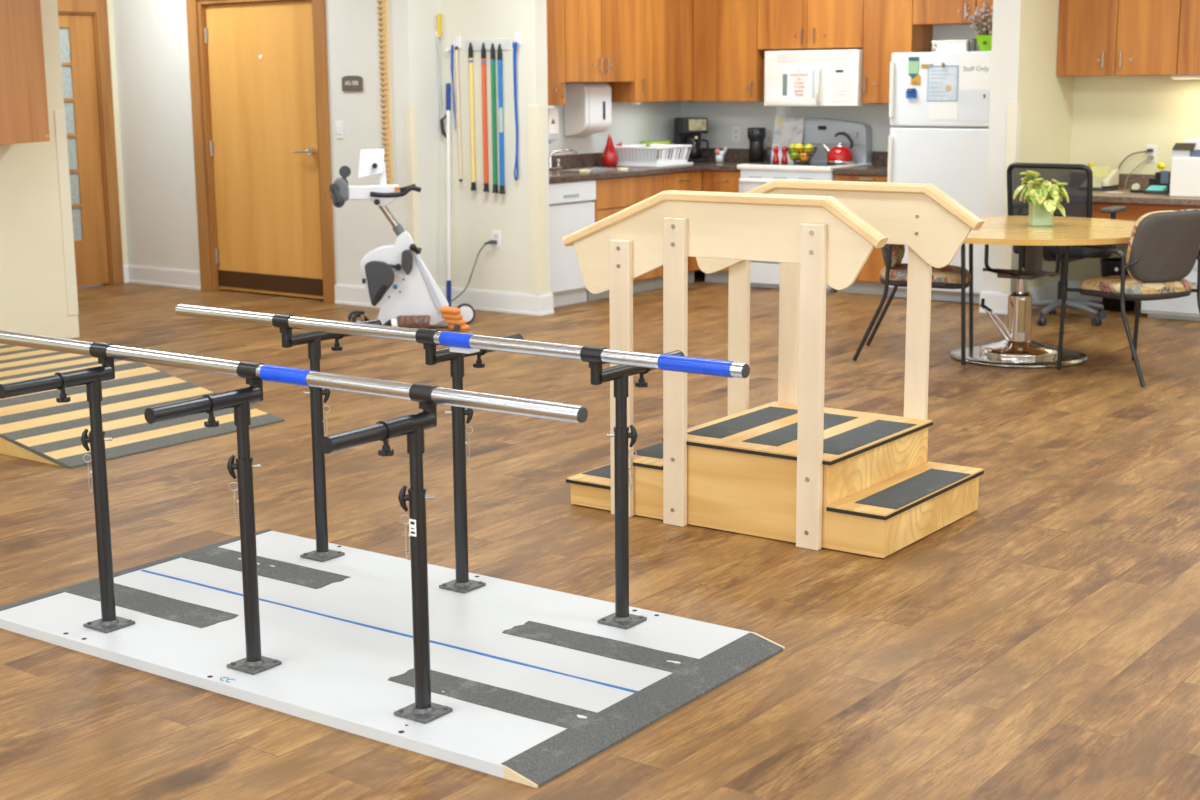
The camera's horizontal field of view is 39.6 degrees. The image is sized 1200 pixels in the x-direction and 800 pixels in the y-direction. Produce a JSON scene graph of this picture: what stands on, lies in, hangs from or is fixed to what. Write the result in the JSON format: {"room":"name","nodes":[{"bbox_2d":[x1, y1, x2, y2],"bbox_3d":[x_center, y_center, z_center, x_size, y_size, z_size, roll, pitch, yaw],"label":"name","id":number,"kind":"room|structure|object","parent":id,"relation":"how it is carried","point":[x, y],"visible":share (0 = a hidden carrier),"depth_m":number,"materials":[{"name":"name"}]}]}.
{"room":"care facility","nodes":[
{"label":"care facility","id":0,"kind":"room"},
{"bbox_2d":[0,0,79,338],"bbox_3d":[-5.980,-1.029,6.343,0.120,2.750,9.200,8,13,36],"label":"wall","id":1,"kind":"structure","parent":0,"point":[33,299],"depth_m":9.85,"materials":[{"name":"beige paint"}]},
{"bbox_2d":[0,0,49,144],"bbox_3d":[-3.458,-1.843,9.041,0.598,0.900,1.009,8,13,36],"label":"upper cabinet","id":2,"kind":"object","parent":1,"relation":"attached to","point":[23,94],"visible":1,"depth_m":9.18,"materials":[{"name":"brown wood"}]},
{"bbox_2d":[54,110,78,315],"bbox_3d":[-3.208,-1.118,10.019,0.008,1.225,0.075,8,13,36],"label":"guard","id":3,"kind":"object","parent":1,"relation":"attached to","point":[59,116],"visible":1,"depth_m":10.01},
{"bbox_2d":[107,0,127,264],"bbox_3d":[-7.093,-1.398,8.317,0.120,2.750,11.300,8,13,36],"label":"wall","id":4,"kind":"structure","parent":0,"point":[109,2],"depth_m":12.76,"materials":[{"name":"beige paint"}]},
{"bbox_2d":[58,14,108,286],"bbox_3d":[-4.047,-1.826,12.332,0.099,2.020,0.870,8,13,36],"label":"door","id":5,"kind":"structure","parent":4,"relation":"in","point":[76,34],"depth_m":12.56,"materials":[{"name":"brown wood"}]},
{"bbox_2d":[57,0,123,284],"bbox_3d":[-4.080,-1.889,12.344,0.138,2.160,1.090,8,13,36],"label":"trim","id":6,"kind":"structure","parent":4,"relation":"attached to","point":[97,9],"depth_m":12.66,"materials":[{"name":"brown wood"}]},
{"bbox_2d":[112,0,445,287],"bbox_3d":[-2.405,-2.141,12.025,3.150,2.750,0.360,8,13,36],"label":"wall","id":7,"kind":"structure","parent":0,"point":[151,36],"depth_m":11.47,"materials":[{"name":"white paint"}]},
{"bbox_2d":[128,265,200,289],"bbox_3d":[-3.327,-0.936,12.717,0.846,0.137,0.020,8,13,36],"label":"baseboard","id":8,"kind":"structure","parent":7,"relation":"attached to","point":[176,278],"depth_m":12.70,"materials":[{"name":"white paint"}]},
{"bbox_2d":[186,0,335,303],"bbox_3d":[-2.394,-1.837,11.900,1.410,2.200,0.118,8,13,36],"label":"trim","id":9,"kind":"structure","parent":7,"relation":"attached to","point":[195,9],"depth_m":12.08,"materials":[{"name":"brown wood"}]},
{"bbox_2d":[204,0,322,298],"bbox_3d":[-2.408,-1.781,11.908,1.170,2.063,0.110,8,13,36],"label":"door","id":10,"kind":"structure","parent":7,"relation":"in","point":[264,147],"depth_m":11.91,"materials":[{"name":"brown wood"}]},
{"bbox_2d":[335,121,343,138],"bbox_3d":[-1.780,-1.843,11.375,0.072,0.116,0.012,8,13,36],"label":"light switch","id":11,"kind":"object","parent":7,"relation":"attached to","point":[339,124],"visible":1,"depth_m":11.37,"materials":[{"name":"white plastic"}]},
{"bbox_2d":[342,76,362,90],"bbox_3d":[-1.670,-2.133,11.234,0.186,0.104,0.014,8,13,36],"label":"room sign","id":12,"kind":"object","parent":7,"relation":"attached to","point":[349,83],"visible":1,"depth_m":11.22,"materials":[{"name":"brown plastic"}]},
{"bbox_2d":[334,284,379,307],"bbox_3d":[-1.547,-0.702,11.419,0.755,0.137,0.020,8,13,36],"label":"baseboard","id":13,"kind":"structure","parent":7,"relation":"attached to","point":[344,294],"depth_m":11.53,"materials":[{"name":"white paint"}]},
{"bbox_2d":[377,0,392,184],"bbox_3d":[-1.426,-2.139,11.043,0.075,1.500,0.024,8,13,36],"label":"ladder","id":14,"kind":"object","parent":7,"relation":"attached to","point":[384,31],"visible":0.86,"depth_m":11.05,"materials":[{"name":"brown wood"}]},
{"bbox_2d":[405,105,419,254],"bbox_3d":[-1.245,-1.341,11.106,0.051,1.225,0.056,8,13,36],"label":"guard","id":15,"kind":"object","parent":7,"relation":"attached to","point":[410,111],"visible":0.55,"depth_m":11.05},
{"bbox_2d":[435,14,445,137],"bbox_3d":[-1.062,-2.157,11.122,0.111,0.820,0.024,8,13,36],"label":"reacher","id":16,"kind":"object","parent":7,"relation":"hanging from","point":[439,32],"visible":1,"depth_m":11.12,"materials":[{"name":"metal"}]},
{"bbox_2d":[438,0,549,294],"bbox_3d":[-0.703,-1.959,11.004,0.820,2.750,0.120,8,13,36],"label":"wall","id":17,"kind":"structure","parent":0,"point":[474,214],"depth_m":10.99,"materials":[{"name":"white paint"}]},
{"bbox_2d":[453,36,460,47],"bbox_3d":[-0.952,-2.364,11.003,0.044,0.080,0.051,8,13,36],"label":"hook","id":18,"kind":"object","parent":17,"relation":"attached to","point":[457,42],"visible":1,"depth_m":11.01,"materials":[{"name":"white plastic"}]},
{"bbox_2d":[455,46,461,181],"bbox_3d":[-0.940,-1.898,11.081,0.034,0.885,0.022,8,13,36],"label":"stick","id":19,"kind":"object","parent":18,"relation":"hanging from","point":[456,47],"visible":1,"depth_m":11.07,"materials":[{"name":"brown wood"}]},
{"bbox_2d":[465,38,509,50],"bbox_3d":[-0.736,-2.319,10.877,0.380,0.075,0.009,8,13,36],"label":"rack","id":20,"kind":"object","parent":17,"relation":"attached to","point":[505,42],"visible":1,"depth_m":10.87,"materials":[{"name":"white plastic"}]},
{"bbox_2d":[468,42,476,190],"bbox_3d":[-0.846,-1.872,11.021,0.042,0.965,0.042,8,13,36],"label":"bar","id":21,"kind":"object","parent":20,"relation":"hanging from","point":[470,49],"visible":1,"depth_m":11.01,"materials":[{"name":"yellow plastic"}]},
{"bbox_2d":[481,43,488,191],"bbox_3d":[-0.758,-1.855,10.958,0.042,0.965,0.042,8,13,36],"label":"bar","id":22,"kind":"object","parent":20,"relation":"hanging from","point":[483,49],"visible":1,"depth_m":10.95,"materials":[{"name":"orange plastic"}]},
{"bbox_2d":[490,43,497,192],"bbox_3d":[-0.695,-1.842,10.912,0.042,0.965,0.042,8,13,36],"label":"bar","id":23,"kind":"object","parent":20,"relation":"hanging from","point":[492,50],"visible":1,"depth_m":10.90,"materials":[{"name":"green plastic"}]},
{"bbox_2d":[497,44,504,193],"bbox_3d":[-0.647,-1.831,10.879,0.042,0.965,0.042,8,13,36],"label":"bar","id":24,"kind":"object","parent":20,"relation":"hanging from","point":[499,50],"visible":1,"depth_m":10.87,"materials":[{"name":"blue plastic"}]},
{"bbox_2d":[451,287,540,315],"bbox_3d":[-0.724,-0.663,11.186,0.820,0.137,0.020,8,13,36],"label":"baseboard","id":25,"kind":"structure","parent":17,"relation":"attached to","point":[484,300],"depth_m":11.15,"materials":[{"name":"white paint"}]},
{"bbox_2d":[512,41,518,179],"bbox_3d":[-0.545,-1.870,10.785,0.053,0.893,0.028,8,13,36],"label":"strap","id":26,"kind":"object","parent":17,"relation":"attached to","point":[514,45],"visible":1,"depth_m":10.78,"materials":[{"name":"blue fabric"}]},
{"bbox_2d":[528,105,544,294],"bbox_3d":[-0.413,-1.302,10.872,0.071,1.225,0.066,8,13,36],"label":"guard","id":27,"kind":"object","parent":17,"relation":"attached to","point":[535,112],"visible":1,"depth_m":10.85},
{"bbox_2d":[541,293,553,315],"bbox_3d":[-0.352,-0.632,11.008,0.020,0.137,0.134,8,13,36],"label":"baseboard","id":28,"kind":"structure","parent":17,"relation":"attached to","point":[546,299],"depth_m":11.01,"materials":[{"name":"white paint"}]},
{"bbox_2d":[0,272,1199,799],"bbox_3d":[-0.014,0.500,5.754,15.260,0.120,15.500,8,13,36],"label":"floor","id":29,"kind":"structure","parent":0,"point":[1042,642],"depth_m":5.33,"materials":[{"name":"brown wood"}]},
{"bbox_2d":[0,344,284,468],"bbox_3d":[-2.727,-0.026,7.818,2.352,0.178,1.156,8,13,36],"label":"ramp","id":30,"kind":"object","parent":29,"relation":"on","point":[33,426],"visible":0.63,"depth_m":7.38,"materials":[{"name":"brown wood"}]},
{"bbox_2d":[0,304,784,787],"bbox_3d":[-0.692,0.244,4.609,2.182,0.822,1.412,7,13,35],"label":"bars","id":31,"kind":"object","parent":29,"relation":"on","point":[525,684],"visible":1,"depth_m":4.44,"materials":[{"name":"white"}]},
{"bbox_2d":[329,149,474,331],"bbox_3d":[-1.222,-0.999,10.359,0.879,1.115,0.428,-2,11,-6],"label":"exercise bike","id":32,"kind":"object","parent":29,"relation":"on","point":[396,278],"visible":0.9,"depth_m":10.29,"materials":[{"name":"white plastic"}]},
{"bbox_2d":[401,250,412,274],"bbox_3d":[-1.188,-0.848,10.265,0.072,0.154,0.025,-2,11,-6],"label":"pedal","id":33,"kind":"object","parent":32,"relation":"on","point":[406,255],"depth_m":10.26,"materials":[{"name":"grey plastic"}]},
{"bbox_2d":[383,315,430,328],"bbox_3d":[-1.186,-0.468,10.242,0.292,0.104,0.114,-2,11,-6],"label":"weight","id":34,"kind":"object","parent":29,"relation":"on","point":[407,321],"visible":0.7,"depth_m":10.21,"materials":[{"name":"brown plastic"}]},
{"bbox_2d":[446,83,450,306],"bbox_3d":[-1.016,-1.359,11.185,0.033,1.511,0.132,2,11,14],"label":"pole","id":35,"kind":"object","parent":29,"relation":"on","point":[448,85],"visible":0.94,"depth_m":11.18,"materials":[{"name":"white plastic"}]},
{"bbox_2d":[439,306,468,330],"bbox_3d":[-0.899,-0.501,10.296,0.184,0.166,0.077,-2,11,-6],"label":"weight","id":36,"kind":"object","parent":29,"relation":"on","point":[452,316],"visible":1,"depth_m":10.27,"materials":[{"name":"orange plastic"}]},
{"bbox_2d":[448,240,496,303],"bbox_3d":[-0.972,-0.791,10.939,0.352,0.476,0.613,5,12,26],"label":"power cable","id":37,"kind":"object","parent":29,"relation":"on","point":[489,241],"visible":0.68,"depth_m":11.13,"materials":[{"name":"grey plastic"}]},
{"bbox_2d":[549,180,595,306],"bbox_3d":[-0.440,-1.083,11.472,0.601,0.849,0.600,8,13,36],"label":"dishwasher","id":38,"kind":"object","parent":29,"relation":"on","point":[571,205],"visible":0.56,"depth_m":11.30,"materials":[{"name":"white metal"}]},
{"bbox_2d":[587,174,661,300],"bbox_3d":[-0.012,-1.194,12.037,0.620,0.850,0.815,8,13,36],"label":"base cabinet","id":39,"kind":"object","parent":29,"relation":"on","point":[613,195],"visible":0.3,"depth_m":11.79,"materials":[{"name":"brown wood"}]},
{"bbox_2d":[549,148,765,182],"bbox_3d":[0.255,-1.702,12.043,0.934,0.138,2.579,8,13,36],"label":"countertop","id":40,"kind":"structure","parent":39,"relation":"on","point":[733,157],"depth_m":12.25,"materials":[{"name":"brown stone"}]},
{"bbox_2d":[549,148,576,169],"bbox_3d":[-0.304,-1.709,11.848,0.185,0.156,0.249,8,13,36],"label":"faucet","id":41,"kind":"object","parent":40,"relation":"on","point":[557,167],"visible":0.54,"depth_m":11.88,"materials":[{"name":"silver metal"}]},
{"bbox_2d":[549,167,641,172],"bbox_3d":[-0.030,-1.567,11.930,0.420,0.164,0.560,8,13,36],"label":"sink","id":42,"kind":"object","parent":40,"relation":"in","point":[592,169],"visible":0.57,"depth_m":12.11,"materials":[{"name":"silver metal"}]},
{"bbox_2d":[601,134,617,166],"bbox_3d":[0.072,-1.839,12.294,0.124,0.240,0.124,8,13,36],"label":"bottle","id":43,"kind":"object","parent":40,"relation":"on","point":[609,157],"visible":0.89,"depth_m":12.26,"materials":[{"name":"red glass"}]},
{"bbox_2d":[614,144,692,167],"bbox_3d":[0.386,-1.826,12.453,0.440,0.150,0.470,8,13,36],"label":"dish rack","id":44,"kind":"object","parent":40,"relation":"on","point":[639,155],"visible":0.94,"depth_m":12.30,"materials":[{"name":"white plastic"}]},
{"bbox_2d":[616,162,692,167],"bbox_3d":[0.386,-1.763,12.465,0.440,0.022,0.470,8,13,36],"label":"drip tray","id":45,"kind":"object","parent":44,"relation":"on","point":[620,164],"depth_m":12.28,"materials":[{"name":"white plastic"}]},
{"bbox_2d":[674,117,708,161],"bbox_3d":[0.722,-2.029,12.996,0.228,0.340,0.226,-4,11,-18],"label":"coffee maker","id":46,"kind":"object","parent":40,"relation":"on","point":[687,130],"visible":0.9,"depth_m":12.92,"materials":[{"name":"black plastic"}]},
{"bbox_2d":[747,127,765,162],"bbox_3d":[1.194,-1.944,12.720,0.140,0.270,0.140,8,13,36],"label":"coffee grinder","id":47,"kind":"object","parent":40,"relation":"on","point":[756,136],"visible":0.87,"depth_m":12.68,"materials":[{"name":"black plastic"}]},
{"bbox_2d":[655,171,701,288],"bbox_3d":[0.388,-1.298,12.567,0.620,0.850,0.520,8,13,36],"label":"base cabinet","id":48,"kind":"object","parent":29,"relation":"on","point":[691,180],"visible":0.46,"depth_m":12.37,"materials":[{"name":"brown wood"}]},
{"bbox_2d":[702,170,740,283],"bbox_3d":[1.072,-1.336,12.740,0.359,0.850,0.620,8,13,36],"label":"base cabinet","id":49,"kind":"object","parent":29,"relation":"on","point":[712,181],"visible":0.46,"depth_m":12.48,"materials":[{"name":"brown wood"}]},
{"bbox_2d":[562,179,983,557],"bbox_3d":[0.616,-0.177,5.890,1.274,1.149,0.822,7,13,35],"label":"stairs","id":50,"kind":"structure","parent":29,"relation":"on","point":[799,470],"depth_m":5.68,"materials":[{"name":"brown wood"}]},
{"bbox_2d":[737,117,872,291],"bbox_3d":[1.497,-1.457,12.328,0.784,1.234,0.708,8,13,36],"label":"stove","id":51,"kind":"object","parent":29,"relation":"on","point":[817,132],"depth_m":12.29,"materials":[{"name":"white metal"}]},
{"bbox_2d":[786,147,817,162],"bbox_3d":[1.489,-1.805,12.296,0.237,0.113,0.237,8,13,36],"label":"fruit bowl","id":52,"kind":"object","parent":51,"relation":"on","point":[787,148],"visible":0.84,"depth_m":12.24,"materials":[{"name":"brown metal"}]},
{"bbox_2d":[737,161,872,171],"bbox_3d":[1.512,-1.727,12.300,0.784,0.035,0.650,8,13,36],"label":"cooktop","id":53,"kind":"object","parent":51,"relation":"in","point":[813,166],"depth_m":12.11,"materials":[{"name":"white metal"}]},
{"bbox_2d":[822,132,853,163],"bbox_3d":[1.757,-1.848,12.201,0.197,0.229,0.202,-5,12,-23],"label":"kettle","id":54,"kind":"object","parent":51,"relation":"on","point":[840,154],"visible":1,"depth_m":12.14,"materials":[{"name":"red metal"}]},
{"bbox_2d":[835,174,890,295],"bbox_3d":[2.020,-1.212,12.049,0.440,0.850,0.620,8,13,36],"label":"base cabinet","id":55,"kind":"object","parent":29,"relation":"on","point":[867,281],"visible":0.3,"depth_m":11.83,"materials":[{"name":"brown wood"}]},
{"bbox_2d":[832,151,887,175],"bbox_3d":[2.017,-1.699,11.956,0.450,0.138,0.619,8,13,36],"label":"countertop","id":56,"kind":"structure","parent":55,"relation":"on","point":[879,167],"depth_m":11.85,"materials":[{"name":"brown stone"}]},
{"bbox_2d":[852,243,972,364],"bbox_3d":[1.743,-0.670,9.192,0.607,0.861,0.567,3,11,16],"label":"chair","id":57,"kind":"object","parent":29,"relation":"on","point":[895,272],"visible":0.51,"depth_m":9.00,"materials":[{"name":"metal"}]},
{"bbox_2d":[891,244,904,267],"bbox_3d":[1.590,-0.919,9.190,0.140,0.370,0.480,3,11,16],"label":"cushion","id":58,"kind":"object","parent":57,"relation":"on","point":[897,251],"depth_m":9.22,"materials":[{"name":"fabric"}]},
{"bbox_2d":[880,263,970,283],"bbox_3d":[1.792,-0.699,9.171,0.486,0.079,0.486,3,11,16],"label":"seat cushion","id":59,"kind":"object","parent":57,"relation":"on","point":[949,274],"depth_m":8.99,"materials":[{"name":"fabric"}]},
{"bbox_2d":[887,51,991,303],"bbox_3d":[2.481,-1.554,11.586,0.750,1.690,0.675,8,13,36],"label":"refrigerator","id":60,"kind":"object","parent":29,"relation":"on","point":[950,155],"visible":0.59,"depth_m":11.32,"materials":[{"name":"white metal"}]},
{"bbox_2d":[908,57,918,78],"bbox_3d":[2.131,-2.256,11.325,0.075,0.148,0.008,8,13,36],"label":"magnet","id":61,"kind":"object","parent":60,"relation":"attached to","point":[913,66],"visible":1,"depth_m":11.32},
{"bbox_2d":[927,63,958,100],"bbox_3d":[2.303,-2.139,11.211,0.220,0.252,0.018,8,13,36],"label":"printed sheet","id":62,"kind":"object","parent":60,"relation":"attached to","point":[942,85],"visible":1,"depth_m":11.21,"materials":[{"name":"white paper"}]},
{"bbox_2d":[929,70,952,95],"bbox_3d":[2.297,-2.133,11.220,0.170,0.171,0.001,8,13,36],"label":"print","id":63,"kind":"object","parent":62,"relation":"attached to","point":[940,81],"depth_m":11.22},
{"bbox_2d":[929,102,957,119],"bbox_3d":[2.317,-1.952,11.247,0.210,0.120,0.003,8,13,36],"label":"paper sheet","id":64,"kind":"object","parent":60,"relation":"attached to","point":[937,110],"visible":1,"depth_m":11.24,"materials":[{"name":"white paper"}]},
{"bbox_2d":[932,40,969,51],"bbox_3d":[2.401,-2.400,11.315,0.260,0.080,0.187,8,13,36],"label":"box","id":65,"kind":"object","parent":60,"relation":"on","point":[943,45],"visible":0.94,"depth_m":11.25,"materials":[{"name":"cardboard"}]},
{"bbox_2d":[958,90,989,121],"bbox_3d":[2.494,-1.960,11.112,0.220,0.205,0.003,8,13,36],"label":"paper sheet","id":66,"kind":"object","parent":60,"relation":"attached to","point":[973,107],"visible":0.86,"depth_m":11.11,"materials":[{"name":"white paper"}]},
{"bbox_2d":[959,55,990,89],"bbox_3d":[2.494,-2.176,11.069,0.225,0.225,0.004,8,13,36],"label":"notice","id":67,"kind":"object","parent":60,"relation":"attached to","point":[975,70],"visible":1,"depth_m":11.07,"materials":[{"name":"white paper"}]},
{"bbox_2d":[965,4,992,50],"bbox_3d":[2.572,-2.490,11.153,0.263,0.310,0.147,8,13,36],"label":"flower pot","id":68,"kind":"object","parent":60,"relation":"on","point":[984,41],"visible":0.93,"depth_m":11.13,"materials":[{"name":"plastic"}]},
{"bbox_2d":[950,216,1135,368],"bbox_3d":[2.301,-0.588,9.118,1.504,0.720,1.504,8,13,36],"label":"round table","id":69,"kind":"object","parent":29,"relation":"on","point":[1018,351],"visible":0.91,"depth_m":9.02,"materials":[{"name":"laminate"}]},
{"bbox_2d":[1013,170,1068,226],"bbox_3d":[2.404,-1.095,9.033,0.277,0.308,0.275,6,12,30],"label":"potted plant","id":70,"kind":"object","parent":69,"relation":"on","point":[1044,199],"visible":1,"depth_m":8.99,"materials":[{"name":"green plant"}]},
{"bbox_2d":[1007,163,1126,325],"bbox_3d":[2.902,-0.991,10.458,0.690,1.001,0.605,8,14,38],"label":"office chair","id":71,"kind":"object","parent":29,"relation":"on","point":[1078,177],"visible":0.64,"depth_m":10.25,"materials":[{"name":"grey plastic"}]},
{"bbox_2d":[1100,258,1134,311],"bbox_3d":[3.439,-0.763,11.029,0.272,0.330,0.272,8,13,36],"label":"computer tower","id":72,"kind":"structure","parent":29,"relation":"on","point":[1109,266],"depth_m":10.96,"materials":[{"name":"black plastic"}]},
{"bbox_2d":[1057,209,1199,386],"bbox_3d":[2.788,-0.558,8.563,0.567,0.861,0.607,-6,12,-28],"label":"chair","id":73,"kind":"object","parent":29,"relation":"on","point":[1163,249],"visible":0.97,"depth_m":8.35,"materials":[{"name":"fabric"}]},
{"bbox_2d":[1079,275,1191,293],"bbox_3d":[2.762,-0.598,8.602,0.486,0.079,0.486,-6,12,-28],"label":"seat cushion","id":74,"kind":"object","parent":73,"relation":"on","point":[1159,284],"depth_m":8.42,"materials":[{"name":"fabric"}]},
{"bbox_2d":[1126,209,1199,281],"bbox_3d":[2.861,-0.774,8.381,0.480,0.370,0.140,-6,12,-28],"label":"cushion","id":75,"kind":"object","parent":73,"relation":"on","point":[1164,246],"depth_m":8.32,"materials":[{"name":"fabric"}]},
{"bbox_2d":[1092,174,1199,220],"bbox_3d":[3.803,-0.970,10.646,1.970,0.875,0.783,8,13,36],"label":"desk","id":76,"kind":"object","parent":29,"relation":"on","point":[1137,205],"visible":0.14,"depth_m":10.51,"materials":[{"name":"brown laminate"}]},
{"bbox_2d":[1088,162,1118,190],"bbox_3d":[3.327,-1.494,11.128,0.210,0.180,0.210,8,13,36],"label":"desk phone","id":77,"kind":"object","parent":76,"relation":"on","point":[1104,178],"visible":0.84,"depth_m":11.11,"materials":[{"name":"beige plastic"}]},
{"bbox_2d":[1144,185,1169,193],"bbox_3d":[3.583,-1.353,10.727,0.140,0.050,0.090,8,13,36],"label":"pad","id":78,"kind":"object","parent":76,"relation":"on","point":[1152,189],"visible":0.94,"depth_m":10.71,"materials":[{"name":"teal paper"}]},
{"bbox_2d":[1148,162,1170,190],"bbox_3d":[3.678,-1.486,10.857,0.172,0.262,0.102,8,13,36],"label":"desk organizer","id":79,"kind":"object","parent":76,"relation":"on","point":[1162,178],"visible":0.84,"depth_m":10.83,"materials":[{"name":"black plastic"}]},
{"bbox_2d":[1169,138,1199,197],"bbox_3d":[3.892,-1.463,10.465,0.460,0.360,0.512,8,13,36],"label":"printer","id":80,"kind":"object","parent":76,"relation":"on","point":[1185,160],"visible":1,"depth_m":10.35,"materials":[{"name":"beige plastic"}]},
{"bbox_2d":[1141,259,1199,320],"bbox_3d":[3.841,-0.838,10.646,0.580,0.615,0.581,8,13,36],"label":"file cabinet","id":81,"kind":"object","parent":29,"relation":"on","point":[1182,308],"visible":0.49,"depth_m":10.52,"materials":[{"name":"grey metal"}]},
{"bbox_2d":[548,82,680,154],"bbox_3d":[-0.137,-2.213,12.315,0.120,2.750,2.700,8,13,36],"label":"wall","id":82,"kind":"structure","parent":0,"point":[631,124],"depth_m":12.72,"materials":[{"name":"grey paint"}]},
{"bbox_2d":[548,108,558,143],"bbox_3d":[-0.381,-1.947,11.835,0.105,0.250,0.150,8,13,36],"label":"soap dispenser","id":83,"kind":"object","parent":82,"relation":"attached to","point":[553,122],"visible":0.52,"depth_m":11.82,"materials":[{"name":"white plastic"}]},
{"bbox_2d":[547,0,565,104],"bbox_3d":[-0.554,-2.465,11.290,0.355,0.925,0.645,8,13,36],"label":"upper cabinet","id":84,"kind":"object","parent":82,"relation":"attached to","point":[555,8],"visible":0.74,"depth_m":11.40,"materials":[{"name":"brown wood"}]},
{"bbox_2d":[564,82,611,135],"bbox_3d":[-0.087,-2.115,12.119,0.209,0.380,0.320,8,13,36],"label":"paper towel dispenser","id":85,"kind":"object","parent":82,"relation":"attached to","point":[587,106],"visible":0.98,"depth_m":12.02,"materials":[{"name":"white plastic"}]},
{"bbox_2d":[564,0,633,81],"bbox_3d":[-0.117,-2.654,11.855,0.355,0.773,0.825,8,13,36],"label":"upper cabinet","id":86,"kind":"object","parent":82,"relation":"attached to","point":[599,34],"visible":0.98,"depth_m":11.77,"materials":[{"name":"brown wood"}]},
{"bbox_2d":[606,0,692,101],"bbox_3d":[0.358,-2.705,12.498,0.355,0.920,0.770,8,13,36],"label":"upper cabinet","id":87,"kind":"object","parent":82,"relation":"attached to","point":[663,29],"visible":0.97,"depth_m":12.39,"materials":[{"name":"brown wood"}]},
{"bbox_2d":[552,148,765,168],"bbox_3d":[0.255,-1.721,12.040,0.934,0.100,2.577,8,13,36],"label":"backsplash","id":88,"kind":"structure","parent":82,"relation":"attached to","point":[732,154],"depth_m":12.43,"materials":[{"name":"brown laminate"}]},
{"bbox_2d":[681,24,1199,279],"bbox_3d":[5.347,-1.792,9.892,11.620,2.750,0.120,8,13,36],"label":"wall","id":89,"kind":"structure","parent":0,"point":[1114,118],"depth_m":11.30,"materials":[{"name":"yellow paint"}]},
{"bbox_2d":[692,0,778,101],"bbox_3d":[1.019,-2.741,12.672,0.586,0.925,0.355,8,13,36],"label":"upper cabinet","id":90,"kind":"object","parent":89,"relation":"attached to","point":[728,65],"visible":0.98,"depth_m":12.55,"materials":[{"name":"brown wood"}]},
{"bbox_2d":[757,0,863,49],"bbox_3d":[1.608,-2.850,12.205,0.878,0.545,0.355,8,13,36],"label":"upper cabinet","id":91,"kind":"object","parent":89,"relation":"attached to","point":[782,24],"visible":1,"depth_m":12.11,"materials":[{"name":"brown wood"}]},
{"bbox_2d":[764,49,881,105],"bbox_3d":[1.608,-2.359,12.215,0.780,0.397,0.476,8,13,36],"label":"microwave","id":92,"kind":"object","parent":91,"relation":"attached to","point":[800,77],"visible":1,"depth_m":12.05,"materials":[{"name":"beige plastic"}]},
{"bbox_2d":[872,151,887,164],"bbox_3d":[2.195,-1.764,12.189,0.450,0.100,0.019,8,13,36],"label":"backsplash","id":93,"kind":"structure","parent":89,"relation":"attached to","point":[878,157],"depth_m":12.27,"materials":[{"name":"brown laminate"}]},
{"bbox_2d":[862,0,932,102],"bbox_3d":[2.116,-2.590,11.873,0.382,0.937,0.355,8,13,36],"label":"upper cabinet","id":94,"kind":"object","parent":89,"relation":"attached to","point":[889,28],"visible":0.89,"depth_m":11.79,"materials":[{"name":"brown wood"}]},
{"bbox_2d":[913,0,992,25],"bbox_3d":[2.615,-2.791,11.457,0.865,0.395,0.355,8,13,36],"label":"upper cabinet","id":95,"kind":"object","parent":89,"relation":"attached to","point":[925,12],"visible":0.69,"depth_m":11.47,"materials":[{"name":"brown wood"}]},
{"bbox_2d":[1067,279,1140,304],"bbox_3d":[3.672,-0.714,11.281,1.071,0.137,0.020,8,13,36],"label":"baseboard","id":96,"kind":"structure","parent":89,"relation":"attached to","point":[1071,283],"depth_m":11.54,"materials":[{"name":"white paint"}]},
{"bbox_2d":[1056,0,1180,75],"bbox_3d":[3.437,-2.564,10.881,0.796,0.875,0.355,8,13,36],"label":"upper cabinet","id":97,"kind":"object","parent":89,"relation":"attached to","point":[1096,37],"visible":0.99,"depth_m":10.79,"materials":[{"name":"brown wood"}]},
{"bbox_2d":[1114,174,1154,188],"bbox_3d":[4.028,-1.410,10.874,1.970,0.100,0.019,8,13,36],"label":"backsplash","id":98,"kind":"structure","parent":89,"relation":"attached to","point":[1141,179],"depth_m":11.18,"materials":[{"name":"brown laminate"}]},
{"bbox_2d":[1145,145,1156,162],"bbox_3d":[3.673,-1.639,11.106,0.072,0.116,0.008,8,13,36],"label":"wall outlet","id":99,"kind":"object","parent":89,"relation":"attached to","point":[1154,147],"visible":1,"depth_m":11.10,"materials":[{"name":"white plastic"}]},
{"bbox_2d":[1177,0,1199,74],"bbox_3d":[4.078,-2.480,10.413,0.796,0.875,0.355,8,13,36],"label":"upper cabinet","id":100,"kind":"object","parent":89,"relation":"attached to","point":[1189,35],"visible":1,"depth_m":10.53,"materials":[{"name":"brown wood"}]},
{"bbox_2d":[983,0,1073,293],"bbox_3d":[2.902,-2.002,11.089,0.185,2.750,1.080,8,13,36],"label":"wall","id":101,"kind":"structure","parent":0,"point":[1024,32],"depth_m":10.79,"materials":[{"name":"yellow paint"}]},
{"bbox_2d":[979,292,1008,314],"bbox_3d":[2.584,-0.633,10.900,0.213,0.137,0.020,8,13,36],"label":"baseboard","id":102,"kind":"structure","parent":101,"relation":"attached to","point":[998,302],"depth_m":10.89,"materials":[{"name":"white paint"}]},
{"bbox_2d":[1001,102,1021,292],"bbox_3d":[2.654,-1.304,10.763,0.066,1.225,0.066,8,13,36],"label":"guard","id":103,"kind":"object","parent":101,"relation":"attached to","point":[1014,108],"visible":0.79,"depth_m":10.69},
{"bbox_2d":[1024,281,1057,308],"bbox_3d":[2.954,-0.698,11.221,0.020,0.137,0.946,8,13,36],"label":"baseboard","id":104,"kind":"structure","parent":101,"relation":"attached to","point":[1050,290],"depth_m":11.29,"materials":[{"name":"white paint"}]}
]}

